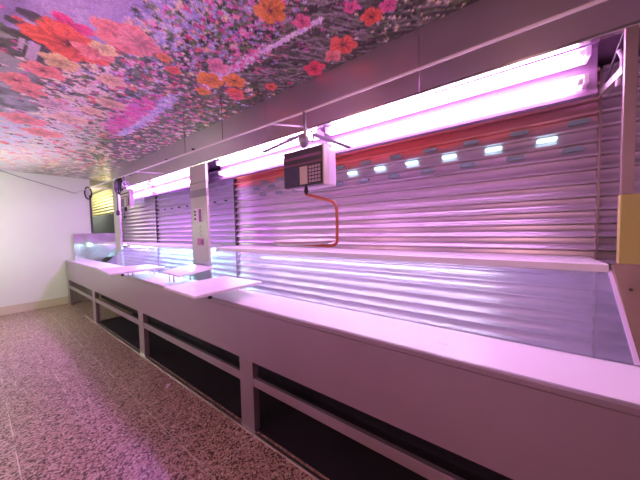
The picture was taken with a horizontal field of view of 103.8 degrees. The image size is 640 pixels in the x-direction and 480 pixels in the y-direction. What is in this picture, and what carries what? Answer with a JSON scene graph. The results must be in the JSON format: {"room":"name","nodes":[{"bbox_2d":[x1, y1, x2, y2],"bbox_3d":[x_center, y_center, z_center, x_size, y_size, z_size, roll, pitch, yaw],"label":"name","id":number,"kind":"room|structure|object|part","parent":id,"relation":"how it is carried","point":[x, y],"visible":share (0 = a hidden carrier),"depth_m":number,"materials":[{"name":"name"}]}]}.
{"room":"covered market","nodes":[
{"label":"covered market","id":0,"kind":"room"},
{"bbox_2d":[0,170,94,306],"bbox_3d":[-5.745,0.050,4.497,0.080,2.600,2.540,1,3,36],"label":"wall","id":1,"kind":"structure","parent":0,"point":[39,222],"depth_m":4.85,"materials":[{"name":"white paint"}]},
{"bbox_2d":[0,296,67,315],"bbox_3d":[-5.813,1.285,4.341,0.012,0.150,2.083,1,3,36],"label":"baseboard","id":2,"kind":"structure","parent":1,"relation":"attached to","point":[23,307],"depth_m":4.79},
{"bbox_2d":[0,170,75,193],"bbox_3d":[-5.448,-1.108,4.811,0.014,0.336,1.111,1,3,36],"label":"cable","id":3,"kind":"object","parent":1,"relation":"attached to","point":[0,170],"visible":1,"depth_m":4.78,"materials":[{"name":"grey plastic"}]},
{"bbox_2d":[84,187,92,232],"bbox_3d":[-4.993,-0.651,5.431,0.031,1.002,0.133,1,3,36],"label":"cable","id":4,"kind":"object","parent":1,"relation":"attached to","point":[90,196],"visible":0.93,"depth_m":5.45,"materials":[{"name":"grey plastic"}]},
{"bbox_2d":[90,180,111,194],"bbox_3d":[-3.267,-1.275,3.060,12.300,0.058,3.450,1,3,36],"label":"tube light","id":5,"kind":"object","parent":1,"relation":"attached to","point":[108,185],"depth_m":6.18,"materials":[{"name":"white plastic"}]},
{"bbox_2d":[0,294,328,479],"bbox_3d":[-3.205,1.383,3.180,12.300,0.060,3.450,1,3,36],"label":"floor","id":6,"kind":"structure","parent":0,"point":[77,402],"depth_m":1.95,"materials":[{"name":"stone"}]},
{"bbox_2d":[92,213,116,264],"bbox_3d":[-5.981,0.297,6.903,3.120,1.900,0.130,1,3,36],"label":"panel","id":7,"kind":"object","parent":6,"relation":"on","point":[103,223],"visible":0.07,"depth_m":6.47,"materials":[{"name":"grey metal"}]},
{"bbox_2d":[65,233,639,479],"bbox_3d":[-1.377,0.604,2.967,8.700,1.430,0.984,1,3,36],"label":"counter","id":8,"kind":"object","parent":6,"relation":"on","point":[351,395],"depth_m":1.32,"materials":[{"name":"metal"}]},
{"bbox_3d":[-5.090,1.052,5.121,0.145,0.512,0.050,1,3,36],"label":"leg","id":9,"kind":"part","parent":8,"relation":"part of","materials":[{"name":"metal"}]},
{"bbox_3d":[-4.877,0.122,5.497,0.015,0.535,0.735,1,3,36],"label":"plate","id":10,"kind":"part","parent":8,"relation":"part of","materials":[{"name":"metal"}]},
{"bbox_3d":[-3.607,1.066,4.049,0.145,0.512,0.050,1,3,36],"label":"leg","id":11,"kind":"part","parent":8,"relation":"part of","materials":[{"name":"metal"}]},
{"bbox_2d":[111,170,123,265],"bbox_3d":[-3.861,-0.265,4.801,0.318,2.085,0.038,1,3,36],"label":"support pillar","id":12,"kind":"structure","parent":8,"relation":"on","point":[117,219],"depth_m":4.77,"materials":[{"name":"white metal"}]},
{"bbox_2d":[97,264,164,275],"bbox_3d":[-2.281,0.390,3.018,0.631,0.105,0.550,1,3,36],"label":"serving board","id":13,"kind":"object","parent":8,"relation":"on","point":[137,268],"visible":0.98,"depth_m":2.94,"materials":[{"name":"white plastic"}]},
{"bbox_3d":[-2.048,1.081,2.920,0.145,0.512,0.050,1,3,36],"label":"leg","id":14,"kind":"part","parent":8,"relation":"part of","materials":[{"name":"metal"}]},
{"bbox_2d":[162,264,212,281],"bbox_3d":[-1.413,0.365,2.675,0.480,0.145,0.355,1,3,36],"label":"serving board","id":15,"kind":"object","parent":8,"relation":"on","point":[183,271],"visible":1,"depth_m":2.63,"materials":[{"name":"white plastic"}]},
{"bbox_2d":[189,163,211,280],"bbox_3d":[-1.459,-0.056,3.075,0.378,1.711,0.038,1,3,36],"label":"support pillar","id":16,"kind":"structure","parent":8,"relation":"on","point":[198,175],"depth_m":3.03,"materials":[{"name":"white metal"}]},
{"bbox_2d":[155,188,192,274],"bbox_3d":[-2.583,-0.100,4.455,1.330,1.476,0.058,1,3,36],"label":"roller shutter","id":17,"kind":"object","parent":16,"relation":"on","point":[173,216],"depth_m":4.44,"materials":[{"name":"grey metal"}]},
{"bbox_3d":[-3.101,0.143,4.843,0.040,2.260,0.054,1,3,36],"label":"guide rail","id":18,"kind":"part","parent":17,"relation":"part of","materials":[{"name":"grey metal"}]},
{"bbox_2d":[208,169,236,277],"bbox_3d":[-1.373,-0.211,3.571,0.603,1.547,0.058,1,3,36],"label":"roller shutter","id":19,"kind":"object","parent":16,"relation":"on","point":[221,195],"depth_m":3.58,"materials":[{"name":"grey metal"}]},
{"bbox_2d":[164,276,261,298],"bbox_3d":[-0.845,0.403,1.989,0.525,0.105,0.548,1,3,36],"label":"serving board","id":20,"kind":"object","parent":8,"relation":"on","point":[213,286],"visible":1,"depth_m":1.92,"materials":[{"name":"white plastic"}]},
{"bbox_3d":[-0.505,1.096,1.803,0.145,0.512,0.050,1,3,36],"label":"leg","id":21,"kind":"part","parent":8,"relation":"part of","materials":[{"name":"metal"}]},
{"bbox_3d":[-1.640,0.974,2.608,8.700,0.060,0.026,1,3,36],"label":"rail","id":22,"kind":"part","parent":8,"relation":"part of","materials":[{"name":"metal"}]},
{"bbox_3d":[-1.340,1.006,3.023,8.700,0.620,0.020,1,3,36],"label":"panel","id":23,"kind":"part","parent":8,"relation":"part of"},
{"bbox_2d":[68,259,639,404],"bbox_3d":[-1.570,0.455,2.698,8.700,0.030,0.290,1,3,36],"label":"countertop","id":24,"kind":"structure","parent":8,"relation":"on","point":[615,380],"depth_m":1.10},
{"bbox_2d":[616,193,639,263],"bbox_3d":[1.650,-0.043,0.823,0.892,0.295,0.030,1,3,36],"label":"panel","id":25,"kind":"object","parent":8,"relation":"on","point":[628,222],"visible":1,"depth_m":1.06,"materials":[{"name":"brown wood"}]},
{"bbox_2d":[619,25,638,194],"bbox_3d":[1.290,-0.539,1.048,0.037,0.690,0.020,1,3,36],"label":"support pillar","id":26,"kind":"structure","parent":25,"relation":"on","point":[631,35],"depth_m":1.04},
{"bbox_2d":[599,33,623,95],"bbox_3d":[1.347,-0.795,1.153,0.030,0.227,0.244,0,3,31],"label":"bracket","id":27,"kind":"object","parent":26,"relation":"attached to","point":[615,80],"visible":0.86,"depth_m":1.13,"materials":[{"name":"metal"}]},
{"bbox_3d":[1.343,-0.724,1.146,0.030,0.030,0.221,0,3,31],"label":"arm","id":28,"kind":"part","parent":27,"relation":"part of","materials":[{"name":"metal"}]},
{"bbox_2d":[233,66,599,356],"bbox_3d":[0.233,0.165,2.432,3.338,2.280,0.058,1,3,36],"label":"roller shutter","id":29,"kind":"object","parent":6,"relation":"on","point":[524,183],"visible":0.68,"depth_m":1.85,"materials":[{"name":"grey metal"}]},
{"bbox_3d":[-1.110,0.162,3.402,0.025,2.260,0.054,1,3,36],"label":"guide rail","id":30,"kind":"part","parent":29,"relation":"part of","materials":[{"name":"grey metal"}]},
{"bbox_2d":[591,56,639,364],"bbox_3d":[2.038,0.182,1.127,1.117,2.280,0.056,1,3,36],"label":"wall","id":31,"kind":"structure","parent":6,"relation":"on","point":[610,342],"depth_m":1.40,"materials":[{"name":"white paint"}]},
{"bbox_3d":[1.589,0.188,1.451,0.010,2.260,0.050,1,3,36],"label":"guide rail","id":32,"kind":"part","parent":31,"relation":"part of","materials":[{"name":"grey metal"}]},
{"bbox_2d":[0,0,477,181],"bbox_3d":[-1.954,-1.232,2.111,8.860,0.001,3.250,1,3,36],"label":"ceiling","id":33,"kind":"structure","parent":0,"point":[90,89],"depth_m":1.74,"materials":[{"name":"multicoloured paint"}]},
{"bbox_2d":[76,0,607,192],"bbox_3d":[-1.461,-1.059,2.795,8.820,0.429,0.331,1,3,36],"label":"rail","id":34,"kind":"object","parent":33,"relation":"hanging from","point":[595,2],"visible":0.92,"depth_m":1.25,"materials":[{"name":"white metal"}]},
{"bbox_2d":[114,178,122,215],"bbox_3d":[-2.979,-0.649,3.722,0.239,0.559,0.056,1,3,36],"label":"coiled cable","id":35,"kind":"object","parent":34,"relation":"hanging from","point":[117,186],"visible":0.93,"depth_m":3.73,"materials":[{"name":"black rubber"}]},
{"bbox_2d":[120,176,152,217],"bbox_3d":[-2.539,-0.618,3.570,0.790,0.599,0.354,1,3,36],"label":"hanging scale","id":36,"kind":"object","parent":34,"relation":"hanging from","point":[127,196],"visible":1,"depth_m":3.56,"materials":[{"name":"grey metal"}]},
{"bbox_3d":[-2.643,-0.594,3.519,0.010,0.252,0.057,1,3,36],"label":"trim","id":37,"kind":"part","parent":36,"relation":"part of","materials":[{"name":"beige plastic"}]},
{"bbox_2d":[262,111,351,246],"bbox_3d":[-0.182,-0.394,1.707,0.732,0.877,0.459,0,3,20],"label":"hanging scale","id":38,"kind":"object","parent":34,"relation":"hanging from","point":[314,167],"visible":1,"depth_m":1.63,"materials":[{"name":"grey metal"}]},
{"bbox_3d":[-0.278,-0.702,1.833,0.035,0.006,0.508,-4,4,-44],"label":"support arm","id":39,"kind":"part","parent":38,"relation":"part of","materials":[{"name":"grey metal"}]},
{"bbox_3d":[-0.192,-0.428,1.719,0.133,0.116,0.006,1,3,36],"label":"label panel","id":40,"kind":"part","parent":38,"relation":"part of","materials":[{"name":"grey plastic"}]},
{"bbox_3d":[-0.041,-0.131,1.628,0.373,0.352,0.019,1,3,36],"label":"pan arm","id":41,"kind":"part","parent":38,"relation":"part of","materials":[{"name":"brown metal"}]},
{"bbox_3d":[0.036,-0.479,1.585,0.010,0.252,0.057,1,3,36],"label":"trim","id":42,"kind":"part","parent":38,"relation":"part of","materials":[{"name":"beige plastic"}]},
{"bbox_3d":[0.084,-0.670,1.702,0.305,0.046,0.040,-3,3,-31],"label":"support arm","id":43,"kind":"part","parent":38,"relation":"part of","materials":[{"name":"grey metal"}]},
{"bbox_2d":[117,0,639,185],"bbox_3d":[-0.773,-1.090,2.487,7.385,0.372,0.048,1,3,36],"label":"beam","id":44,"kind":"structure","parent":33,"relation":"attached to","point":[481,21],"depth_m":1.53,"materials":[{"name":"metal"}]},
{"bbox_2d":[123,20,639,189],"bbox_3d":[-0.758,-0.899,2.511,7.385,0.016,0.036,1,3,36],"label":"trim","id":45,"kind":"structure","parent":44,"relation":"attached to","point":[618,30],"depth_m":1.40,"materials":[{"name":"metal"}]},
{"bbox_3d":[-2.295,-0.030,4.504,12.200,2.600,0.100,1,3,36],"label":"wall","id":46,"kind":"structure","parent":0,"visible":0},
{"bbox_2d":[127,181,155,199],"bbox_3d":[-3.355,-0.904,4.666,1.180,0.260,0.152,1,3,36],"label":"tube light","id":47,"kind":"object","parent":46,"relation":"hanging from","point":[140,192],"visible":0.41,"depth_m":4.54,"materials":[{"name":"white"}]},
{"bbox_2d":[149,165,208,194],"bbox_3d":[-2.213,-0.893,3.839,1.600,0.260,0.152,1,3,36],"label":"tube light","id":48,"kind":"object","parent":46,"relation":"hanging from","point":[178,181],"visible":0.53,"depth_m":3.87,"materials":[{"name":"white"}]},
{"bbox_2d":[216,126,327,179],"bbox_3d":[-0.596,-0.878,2.670,1.630,0.260,0.152,1,3,36],"label":"tube light","id":49,"kind":"object","parent":46,"relation":"hanging from","point":[252,161],"visible":0.69,"depth_m":2.68,"materials":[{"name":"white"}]},
{"bbox_2d":[207,28,639,171],"bbox_3d":[-0.697,-1.039,2.844,7.680,0.030,0.612,1,3,36],"label":"trim","id":50,"kind":"structure","parent":46,"relation":"attached to","point":[607,47],"depth_m":1.34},
{"bbox_2d":[325,40,599,154],"bbox_3d":[0.716,-0.865,1.720,1.630,0.260,0.152,1,3,36],"label":"tube light","id":51,"kind":"object","parent":46,"relation":"hanging from","point":[568,76],"visible":0.95,"depth_m":1.51,"materials":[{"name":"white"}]},
{"bbox_3d":[-4.693,-0.042,5.992,0.030,2.600,0.300,1,3,36],"label":"wall","id":52,"kind":"structure","parent":0,"visible":0},
{"bbox_2d":[91,188,113,216],"bbox_3d":[-5.993,-0.986,6.870,3.120,0.667,0.056,1,3,36],"label":"roller shutter","id":53,"kind":"object","parent":52,"relation":"attached to","point":[102,202],"visible":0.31,"depth_m":6.74,"materials":[{"name":"silver metal"}]},
{"bbox_2d":[120,196,158,272],"bbox_3d":[-3.897,0.126,5.422,1.930,2.280,0.056,1,3,36],"label":"roller shutter","id":54,"kind":"object","parent":52,"relation":"attached to","point":[139,224],"visible":0.46,"depth_m":5.32,"materials":[{"name":"silver metal"}]}
]}

